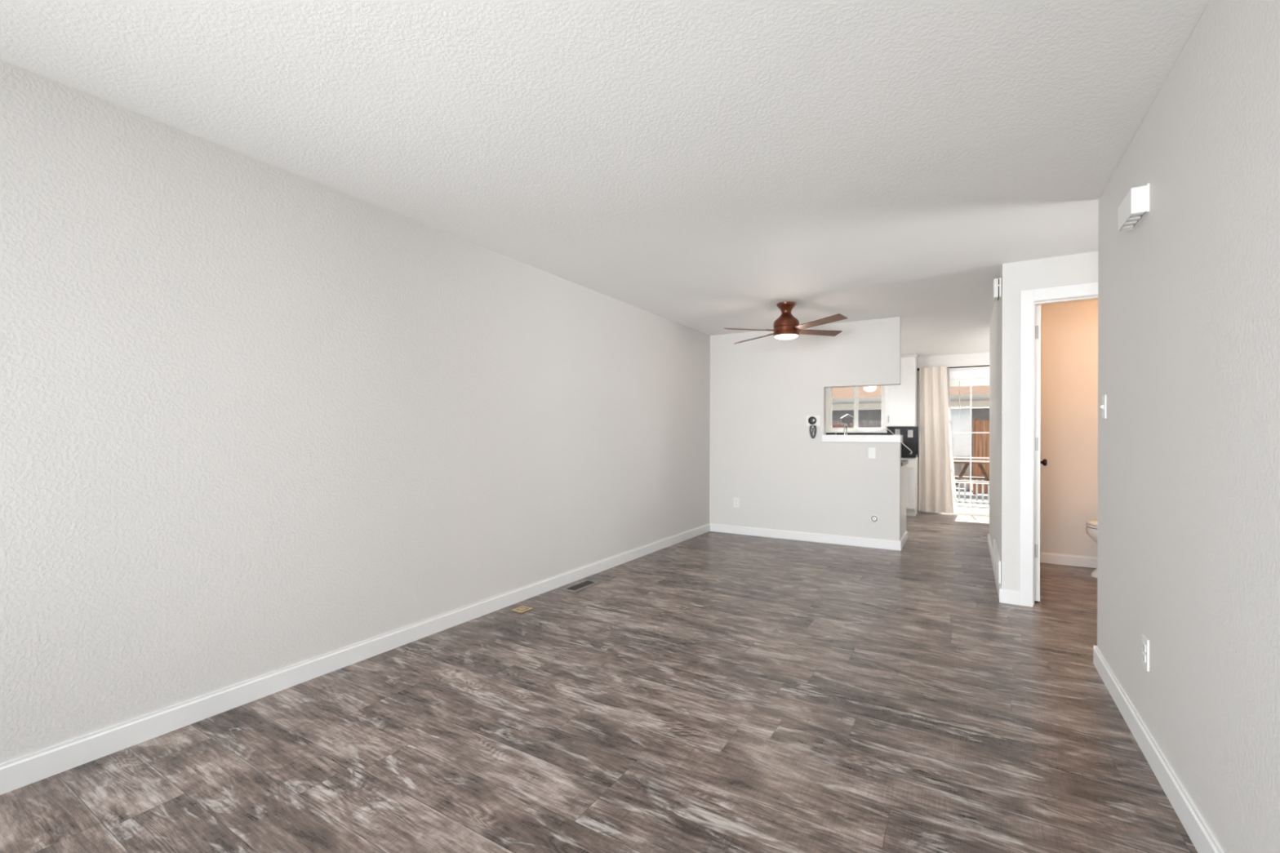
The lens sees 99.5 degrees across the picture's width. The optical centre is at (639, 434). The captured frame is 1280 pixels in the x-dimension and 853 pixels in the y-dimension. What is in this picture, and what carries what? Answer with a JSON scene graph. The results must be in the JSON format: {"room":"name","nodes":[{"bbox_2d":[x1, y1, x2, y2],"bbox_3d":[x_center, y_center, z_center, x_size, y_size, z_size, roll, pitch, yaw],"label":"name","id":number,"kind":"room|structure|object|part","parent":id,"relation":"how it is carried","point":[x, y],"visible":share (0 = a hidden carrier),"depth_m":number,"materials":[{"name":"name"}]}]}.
{"room":"empty living room","nodes":[
{"label":"empty living room","id":0,"kind":"room"},
{"bbox_2d":[0,59,710,764],"bbox_3d":[-0.455,-0.020,4.686,0.120,2.440,11.790,0,0,31],"label":"wall","id":1,"kind":"structure","parent":0,"point":[257,418],"depth_m":2.46,"materials":[{"name":"beige paint"}]},
{"bbox_2d":[0,523,710,795],"bbox_3d":[-1.257,1.148,3.237,0.013,0.098,8.244,0,0,31],"label":"baseboard","id":2,"kind":"structure","parent":1,"relation":"attached to","point":[24,771],"depth_m":2.45,"materials":[{"name":"white paint"}]},
{"bbox_2d":[0,511,1198,852],"bbox_3d":[1.751,1.266,3.281,7.730,0.120,12.002,0,0,31],"label":"floor","id":3,"kind":"structure","parent":0,"point":[713,691],"depth_m":2.17,"materials":[{"name":"grey laminate"}]},
{"bbox_2d":[511,605,533,613],"bbox_3d":[-0.806,1.195,3.706,0.100,0.008,0.110,0,0,31],"label":"floor outlet","id":4,"kind":"object","parent":3,"relation":"on","point":[522,609],"visible":1,"depth_m":3.69,"materials":[{"name":"gold metal"}]},
{"bbox_3d":[-0.806,1.194,3.706,0.068,0.002,0.072,0,0,31],"label":"plate","id":5,"kind":"part","parent":4,"relation":"part of","materials":[{"name":"gold metal"}]},
{"bbox_2d":[561,579,599,592],"bbox_3d":[-0.465,1.196,4.287,0.132,0.007,0.326,0,0,31],"label":"floor vent","id":6,"kind":"object","parent":3,"relation":"in","point":[575,588],"visible":1,"depth_m":4.27,"materials":[{"name":"grey metal"}]},
{"bbox_2d":[567,580,593,590],"bbox_3d":[-0.465,1.196,4.287,0.092,0.004,0.282,0,0,31],"label":"grille","id":7,"kind":"object","parent":6,"relation":"attached to","point":[581,585],"depth_m":4.28,"materials":[{"name":"beige metal"}]},
{"bbox_2d":[901,464,907,547],"bbox_3d":[2.031,0.771,6.594,2.163,0.872,0.669,0,0,31],"label":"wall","id":8,"kind":"structure","parent":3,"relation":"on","point":[904,532],"depth_m":5.99,"materials":[{"name":"white paint"}]},
{"bbox_3d":[2.925,0.774,6.028,0.020,0.872,0.624,0,0,31],"label":"panel","id":9,"kind":"part","parent":8,"relation":"part of","materials":[{"name":"white paint"}]},
{"bbox_3d":[2.938,1.161,6.019,0.013,0.098,0.624,0,0,31],"label":"baseboard","id":10,"kind":"part","parent":8,"relation":"part of","materials":[{"name":"white paint"}]},
{"bbox_2d":[901,459,908,466],"bbox_3d":[2.032,0.314,6.595,2.165,0.041,0.669,0,0,31],"label":"countertop","id":11,"kind":"structure","parent":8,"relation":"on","point":[904,462],"depth_m":6.06,"materials":[{"name":"black stone"}]},
{"bbox_2d":[901,457,918,515],"bbox_3d":[3.979,0.777,8.383,0.543,0.872,0.630,0,0,31],"label":"base cabinet","id":12,"kind":"object","parent":3,"relation":"on","point":[912,468],"visible":0.16,"depth_m":8.06,"materials":[{"name":"white paint"}]},
{"bbox_3d":[3.838,0.425,8.148,0.535,0.145,0.019,0,0,31],"label":"drawer","id":13,"kind":"part","parent":12,"relation":"part of","materials":[{"name":"white paint"}]},
{"bbox_3d":[3.837,0.804,8.148,0.535,0.593,0.019,0,0,31],"label":"door","id":14,"kind":"part","parent":12,"relation":"part of","materials":[{"name":"white paint"}]},
{"bbox_2d":[1085,519,1097,577],"bbox_3d":[4.140,0.813,4.496,0.680,0.800,0.460,0,0,31],"label":"toilet","id":15,"kind":"object","parent":3,"relation":"on","point":[1091,526],"visible":0.1,"depth_m":4.60,"materials":[{"name":"white ceramic"}]},
{"bbox_3d":[4.063,0.781,4.542,0.500,0.020,0.380,0,0,31],"label":"seat","id":16,"kind":"part","parent":15,"relation":"part of","materials":[{"name":"white ceramic"}]},
{"bbox_3d":[4.063,0.755,4.542,0.496,0.023,0.376,0,0,31],"label":"lid","id":17,"kind":"part","parent":15,"relation":"part of","materials":[{"name":"white ceramic"}]},
{"bbox_3d":[2.697,0.773,9.158,0.652,0.872,0.630,0,0,31],"label":"base cabinet","id":18,"kind":"object","parent":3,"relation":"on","visible":0},
{"bbox_2d":[901,453,919,457],"bbox_3d":[3.322,0.319,8.785,2.107,0.040,0.624,0,0,31],"label":"countertop","id":19,"kind":"structure","parent":18,"relation":"on","point":[907,455],"depth_m":8.04,"materials":[{"name":"black stone"}]},
{"bbox_2d":[843,423,847,435],"bbox_3d":[3.390,0.058,8.841,0.120,0.483,0.220,0,0,31],"label":"kitchen faucet","id":20,"kind":"object","parent":19,"relation":"on","point":[845,424],"visible":0.52,"depth_m":8.82,"materials":[{"name":"silver metal"}]},
{"bbox_2d":[0,0,1209,356],"bbox_3d":[1.797,-1.294,3.327,5.373,0.120,11.790,0,0,31],"label":"ceiling","id":21,"kind":"structure","parent":0,"point":[706,166],"depth_m":2.11,"materials":[{"name":"paint"}]},
{"bbox_2d":[723,301,847,344],"bbox_3d":[1.368,-1.069,5.112,1.058,0.331,0.967,0,0,18],"label":"ceiling fan","id":22,"kind":"object","parent":21,"relation":"hanging from","point":[786,326],"visible":1,"depth_m":5.02,"materials":[{"name":"brown metal"}]},
{"bbox_3d":[1.010,-0.958,4.950,0.514,0.054,0.104,0,0,-23],"label":"blade","id":23,"kind":"part","parent":22,"relation":"part of","materials":[{"name":"brown wood"}]},
{"bbox_3d":[1.159,-0.964,5.444,0.104,0.050,0.514,0,0,-33],"label":"blade","id":24,"kind":"part","parent":22,"relation":"part of","materials":[{"name":"brown wood"}]},
{"bbox_3d":[1.380,-0.917,5.108,0.220,0.027,0.220,0,0,31],"label":"lamp shade","id":25,"kind":"part","parent":22,"relation":"part of","materials":[{"name":"white glass"}]},
{"bbox_3d":[1.744,-0.996,5.279,0.514,0.058,0.104,0,0,-25],"label":"blade","id":26,"kind":"part","parent":22,"relation":"part of","materials":[{"name":"brown wood"}]},
{"bbox_3d":[1.578,-0.988,4.758,0.104,0.041,0.514,0,0,-30],"label":"blade","id":27,"kind":"part","parent":22,"relation":"part of","materials":[{"name":"brown wood"}]},
{"bbox_2d":[709,316,901,541],"bbox_3d":[1.824,-0.013,6.260,2.153,2.440,0.115,0,0,31],"label":"wall","id":28,"kind":"structure","parent":0,"point":[763,390],"depth_m":6.20,"materials":[{"name":"beige paint"}]},
{"bbox_2d":[733,497,738,507],"bbox_3d":[1.170,0.827,6.582,0.072,0.117,0.009,0,0,31],"label":"wall outlet","id":29,"kind":"object","parent":28,"relation":"attached to","point":[735,500],"visible":1,"depth_m":6.58,"materials":[{"name":"white plastic"}]},
{"bbox_2d":[710,523,901,551],"bbox_3d":[1.799,1.157,6.199,2.153,0.098,0.013,0,0,31],"label":"baseboard","id":30,"kind":"structure","parent":28,"relation":"attached to","point":[766,532],"depth_m":6.12,"materials":[{"name":"white paint"}]},
{"bbox_2d":[806,415,820,438],"bbox_3d":[1.947,-0.085,6.097,0.154,0.260,0.037,0,0,31],"label":"remote holder","id":31,"kind":"object","parent":28,"relation":"attached to","point":[813,421],"visible":1,"depth_m":6.09,"materials":[{"name":"plastic"}]},
{"bbox_3d":[1.956,-0.154,6.111,0.154,0.122,0.006,0,0,31],"label":"plate","id":32,"kind":"part","parent":31,"relation":"part of","materials":[{"name":"white plastic"}]},
{"bbox_2d":[822,435,902,442],"bbox_3d":[2.429,0.043,5.935,0.796,0.077,0.216,0,0,31],"label":"trim","id":33,"kind":"structure","parent":28,"relation":"attached to","point":[852,438],"depth_m":5.82,"materials":[{"name":"white paint"}]},
{"bbox_2d":[868,447,875,458],"bbox_3d":[2.481,0.198,5.790,0.072,0.117,0.010,0,0,31],"label":"light switch","id":34,"kind":"object","parent":28,"relation":"attached to","point":[872,451],"visible":1,"depth_m":5.79,"materials":[{"name":"white plastic"}]},
{"bbox_2d":[870,515,878,522],"bbox_3d":[2.500,0.896,5.775,0.080,0.080,0.014,0,0,31],"label":"cable jack","id":35,"kind":"object","parent":28,"relation":"attached to","point":[874,518],"visible":1,"depth_m":5.77,"materials":[{"name":"white plastic"}]},
{"bbox_2d":[885,351,989,511],"bbox_3d":[4.589,-0.005,8.467,4.603,2.440,0.140,0,0,31],"label":"wall","id":36,"kind":"structure","parent":0,"point":[976,358],"depth_m":8.29,"materials":[{"name":"beige paint"}]},
{"bbox_2d":[826,385,885,431],"bbox_3d":[3.609,-0.479,9.060,0.945,0.858,0.080,0,0,31],"label":"window","id":37,"kind":"structure","parent":36,"relation":"in","point":[828,390],"depth_m":9.03,"materials":[{"name":"white plastic"}]},
{"bbox_3d":[3.437,-0.475,9.146,0.470,0.788,0.030,0,0,31],"label":"sash","id":38,"kind":"part","parent":37,"relation":"part of","materials":[{"name":"white plastic"}]},
{"bbox_3d":[3.791,-0.474,8.973,0.455,0.788,0.030,0,0,31],"label":"sash","id":39,"kind":"part","parent":37,"relation":"part of","materials":[{"name":"white plastic"}]},
{"bbox_2d":[826,431,887,432],"bbox_3d":[3.575,-0.039,9.004,0.985,0.022,0.050,0,0,31],"label":"trim","id":40,"kind":"structure","parent":36,"relation":"attached to","point":[826,432],"depth_m":8.95,"materials":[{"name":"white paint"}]},
{"bbox_2d":[826,426,918,453],"bbox_3d":[3.477,0.087,9.050,2.098,0.425,0.012,0,0,31],"label":"backsplash","id":41,"kind":"structure","parent":36,"relation":"attached to","point":[912,443],"depth_m":8.60,"materials":[{"name":"black tile"}]},
{"bbox_2d":[894,429,899,435],"bbox_3d":[4.115,-0.030,8.652,0.072,0.117,0.009,0,0,31],"label":"wall outlet","id":42,"kind":"object","parent":41,"relation":"attached to","point":[896,431],"visible":0.9,"depth_m":8.65,"materials":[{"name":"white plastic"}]},
{"bbox_2d":[885,427,912,453],"bbox_3d":[4.128,0.096,8.629,0.387,0.413,0.035,0,0,31],"label":"power cord","id":43,"kind":"object","parent":41,"relation":"attached to","point":[886,428],"visible":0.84,"depth_m":8.60,"materials":[{"name":"white plastic"}]},
{"bbox_2d":[907,430,912,437],"bbox_3d":[4.273,-0.014,8.556,0.072,0.117,0.009,0,0,31],"label":"wall outlet","id":44,"kind":"object","parent":41,"relation":"attached to","point":[909,432],"visible":1,"depth_m":8.55,"materials":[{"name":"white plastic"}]},
{"bbox_2d":[885,354,917,426],"bbox_3d":[4.091,-0.675,8.469,0.429,1.100,0.348,0,0,31],"label":"upper cabinet","id":45,"kind":"object","parent":36,"relation":"attached to","point":[900,400],"visible":0.88,"depth_m":8.34,"materials":[{"name":"white paint"}]},
{"bbox_3d":[4.097,-1.206,8.477,0.429,0.038,0.329,0,0,31],"label":"crown moulding","id":46,"kind":"part","parent":45,"relation":"part of","materials":[{"name":"white paint"}]},
{"bbox_2d":[916,364,989,370],"bbox_3d":[5.298,-1.008,7.925,2.217,0.070,0.057,0,0,31],"label":"curtain rod","id":47,"kind":"object","parent":36,"relation":"attached to","point":[917,369],"visible":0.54,"depth_m":8.14,"materials":[{"name":"black metal"}]},
{"bbox_2d":[918,365,958,513],"bbox_3d":[4.569,0.070,8.294,0.529,2.234,0.108,0,0,31],"label":"curtain","id":48,"kind":"object","parent":47,"relation":"hanging from","point":[937,487],"visible":1,"depth_m":8.29,"materials":[{"name":"beige fabric"}]},
{"bbox_3d":[5.295,-1.019,7.920,2.133,0.016,0.016,0,0,31],"label":"rod","id":49,"kind":"part","parent":47,"relation":"part of","materials":[{"name":"black metal"}]},
{"bbox_2d":[925,369,989,512],"bbox_3d":[5.349,0.127,7.915,2.070,2.180,0.018,0,0,31],"label":"trim","id":50,"kind":"structure","parent":36,"relation":"attached to","point":[978,373],"depth_m":8.14,"materials":[{"name":"white paint"}]},
{"bbox_2d":[930,377,989,516],"bbox_3d":[5.387,0.187,7.978,1.930,2.060,0.110,0,0,31],"label":"door","id":51,"kind":"structure","parent":36,"relation":"in","point":[978,381],"depth_m":8.18,"materials":[{"name":"white plastic"}]},
{"bbox_2d":[959,380,959,419],"bbox_3d":[4.841,-0.519,8.199,0.015,0.590,0.015,0,0,9],"label":"blind wand","id":52,"kind":"object","parent":51,"relation":"hanging from","point":[959,380],"visible":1,"depth_m":8.20,"materials":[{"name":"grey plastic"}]},
{"bbox_3d":[5.004,0.194,8.190,0.955,1.975,0.035,0,0,31],"label":"panel","id":53,"kind":"part","parent":51,"relation":"part of","materials":[{"name":"clear glass"}]},
{"bbox_2d":[951,386,989,507],"bbox_3d":[5.003,0.186,8.189,0.805,1.840,0.018,0,0,31],"label":"grille","id":54,"kind":"object","parent":51,"relation":"attached to","point":[970,407],"depth_m":8.18,"materials":[{"name":"white plastic"}]},
{"bbox_2d":[989,270,1001,559],"bbox_3d":[3.350,-0.009,5.018,0.115,2.440,2.445,0,0,31],"label":"wall","id":55,"kind":"structure","parent":0,"point":[995,327],"depth_m":4.89,"materials":[{"name":"beige paint"}]},
{"bbox_2d":[987,533,1001,599],"bbox_3d":[3.263,1.162,5.002,0.013,0.098,2.559,0,0,31],"label":"baseboard","id":56,"kind":"structure","parent":55,"relation":"attached to","point":[998,585],"depth_m":4.80,"materials":[{"name":"white paint"}]},
{"bbox_2d":[993,539,1000,583],"bbox_3d":[2.917,1.020,4.428,0.012,0.164,1.000,0,0,31],"label":"air vent","id":57,"kind":"object","parent":55,"relation":"in","point":[997,560],"visible":1,"depth_m":4.26,"materials":[{"name":"white paint"}]},
{"bbox_2d":[993,278,1000,301],"bbox_3d":[2.728,-1.106,4.137,0.045,0.140,0.150,0,0,31],"label":"wall box","id":58,"kind":"object","parent":55,"relation":"attached to","point":[997,282],"visible":1,"depth_m":4.08,"materials":[{"name":"white plastic"}]},
{"bbox_3d":[2.743,-1.106,4.128,0.010,0.140,0.150,0,0,31],"label":"plate","id":59,"kind":"part","parent":58,"relation":"part of","materials":[{"name":"white plastic"}]},
{"bbox_2d":[999,251,1098,604],"bbox_3d":[3.523,-0.008,3.411,2.098,2.440,0.128,0,0,31],"label":"wall","id":60,"kind":"structure","parent":0,"point":[1082,268],"depth_m":3.87,"materials":[{"name":"beige paint"}]},
{"bbox_2d":[1019,282,1097,607],"bbox_3d":[3.109,0.131,3.669,0.756,2.158,0.120,0,0,31],"label":"trim","id":61,"kind":"structure","parent":60,"relation":"attached to","point":[1088,297],"depth_m":3.83,"materials":[{"name":"white paint"}]},
{"bbox_2d":[1034,305,1047,601],"bbox_3d":[3.061,0.134,4.185,0.162,2.128,0.729,0,0,35],"label":"door","id":62,"kind":"structure","parent":61,"relation":"attached to","point":[1037,308],"depth_m":3.89,"materials":[{"name":"white paint"}]},
{"bbox_3d":[3.268,0.226,4.399,0.064,0.064,0.064,0,0,35],"label":"knob","id":63,"kind":"part","parent":62,"relation":"part of","materials":[{"name":"black metal"}]},
{"bbox_2d":[1040,299,1097,557],"bbox_3d":[4.198,-0.006,4.965,1.390,2.440,0.100,0,0,31],"label":"wall","id":64,"kind":"structure","parent":0,"point":[1068,437],"depth_m":5.03,"materials":[{"name":"beige paint"}]},
{"bbox_2d":[1040,551,1097,568],"bbox_3d":[4.165,1.165,4.916,1.390,0.098,0.013,0,0,31],"label":"baseboard","id":65,"kind":"structure","parent":64,"relation":"attached to","point":[1046,557],"depth_m":5.02,"materials":[{"name":"white paint"}]},
{"bbox_2d":[1097,0,1279,852],"bbox_3d":[0.953,-0.016,0.332,0.115,2.440,5.794,0,0,31],"label":"wall","id":66,"kind":"structure","parent":0,"point":[1188,527],"depth_m":1.58,"materials":[{"name":"beige paint"}]},
{"bbox_2d":[1099,394,1106,418],"bbox_3d":[2.302,-0.138,2.695,0.019,0.117,0.072,0,0,31],"label":"light switch","id":67,"kind":"object","parent":66,"relation":"attached to","point":[1103,406],"visible":1,"depth_m":2.68,"materials":[{"name":"white plastic"}]},
{"bbox_3d":[2.308,-0.138,2.692,0.006,0.117,0.072,0,0,31],"label":"plate","id":68,"kind":"part","parent":67,"relation":"part of","materials":[{"name":"white plastic"}]},
{"bbox_2d":[1118,183,1149,231],"bbox_3d":[1.953,-0.894,2.145,0.052,0.107,0.216,0,0,31],"label":"door chime","id":69,"kind":"object","parent":66,"relation":"attached to","point":[1135,206],"visible":1,"depth_m":2.08,"materials":[{"name":"white plastic"}]},
{"bbox_3d":[1.973,-0.894,2.134,0.006,0.107,0.216,0,0,31],"label":"plate","id":70,"kind":"part","parent":69,"relation":"part of","materials":[{"name":"white plastic"}]},
{"bbox_2d":[1142,634,1149,671],"bbox_3d":[1.921,0.829,2.059,0.009,0.117,0.072,0,0,31],"label":"wall outlet","id":71,"kind":"object","parent":66,"relation":"attached to","point":[1145,642],"visible":1,"depth_m":2.05,"materials":[{"name":"white plastic"}]},
{"bbox_2d":[1142,652,1146,662],"bbox_3d":[1.919,0.848,2.060,0.004,0.029,0.034,0,0,31],"label":"receptacle","id":72,"kind":"object","parent":71,"relation":"attached to","point":[1144,653],"depth_m":2.06,"materials":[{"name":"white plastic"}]},
{"bbox_2d":[1142,642,1146,652],"bbox_3d":[1.919,0.809,2.060,0.004,0.029,0.034,0,0,31],"label":"receptacle","id":73,"kind":"object","parent":71,"relation":"attached to","point":[1144,643],"depth_m":2.06,"materials":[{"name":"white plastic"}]},
{"bbox_2d":[1093,645,1224,852],"bbox_3d":[0.925,1.155,0.417,0.013,0.098,5.674,0,0,31],"label":"baseboard","id":74,"kind":"structure","parent":66,"relation":"attached to","point":[1200,834],"depth_m":1.86,"materials":[{"name":"white paint"}]},
{"label":"outside","id":75,"kind":"structure","parent":0,"visible":0},
{"bbox_2d":[955,483,989,508],"bbox_3d":[10.776,1.443,17.841,28.000,0.180,22.310,0,0,31],"label":"ground","id":76,"kind":"structure","parent":75,"point":[980,504],"depth_m":10.71,"materials":[{"name":"concrete"}]},
{"bbox_2d":[831,424,851,427],"bbox_3d":[4.009,0.538,13.887,2.660,1.590,0.160,0,0,31],"label":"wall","id":77,"kind":"structure","parent":76,"relation":"on","point":[833,425],"depth_m":13.28,"materials":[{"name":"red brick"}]},
{"bbox_2d":[840,413,853,427],"bbox_3d":[4.071,0.466,10.625,0.240,1.735,0.200,0,0,11],"label":"bird feeder","id":78,"kind":"object","parent":76,"relation":"on","point":[847,420],"visible":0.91,"depth_m":10.56,"materials":[{"name":"metal"}]},
{"bbox_2d":[831,417,969,489],"bbox_3d":[4.639,0.460,15.394,8.110,1.750,0.150,0,0,31],"label":"wooden fence","id":79,"kind":"object","parent":76,"relation":"on","point":[964,424],"visible":0.05,"depth_m":13.36,"materials":[{"name":"brown wood"}]},
{"bbox_3d":[8.086,0.470,13.346,0.090,1.750,0.090,0,0,31],"label":"post","id":80,"kind":"part","parent":79,"relation":"part of","materials":[{"name":"white wood"}]},
{"bbox_2d":[831,385,989,476],"bbox_3d":[10.412,-0.518,21.096,22.800,3.740,7.120,0,0,31],"label":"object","id":81,"kind":"structure","parent":76,"relation":"on","point":[869,397],"depth_m":18.48,"materials":[{"name":"grey"}]},
{"bbox_2d":[953,459,989,485],"bbox_3d":[5.979,0.906,9.705,1.240,0.865,1.220,0,0,31],"label":"picnic table","id":82,"kind":"object","parent":76,"relation":"on","point":[980,463],"visible":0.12,"depth_m":9.62,"materials":[{"name":"brown wood"}]},
{"bbox_2d":[955,478,989,502],"bbox_3d":[6.636,1.076,10.745,1.850,0.470,0.060,0,0,31],"label":"deck railing","id":83,"kind":"object","parent":76,"relation":"on","point":[976,497],"visible":0.16,"depth_m":10.71,"materials":[{"name":"white paint"}]},
{"bbox_3d":[6.643,0.891,10.756,1.850,0.060,0.035,0,0,31],"label":"rail","id":84,"kind":"part","parent":83,"relation":"part of","materials":[{"name":"white wood"}]},
{"bbox_3d":[6.642,1.241,10.756,1.850,0.080,0.035,0,0,31],"label":"rail","id":85,"kind":"part","parent":83,"relation":"part of","materials":[{"name":"white wood"}]},
{"bbox_2d":[973,418,989,494],"bbox_3d":[9.161,0.503,11.142,3.930,1.690,0.150,0,0,31],"label":"wooden fence","id":86,"kind":"object","parent":76,"relation":"on","point":[980,441],"visible":0.07,"depth_m":12.02,"materials":[{"name":"red wood"}]},
{"bbox_3d":[7.534,0.499,12.161,0.090,1.690,0.090,0,0,31],"label":"post","id":87,"kind":"part","parent":86,"relation":"part of","materials":[{"name":"red wood"}]}
]}

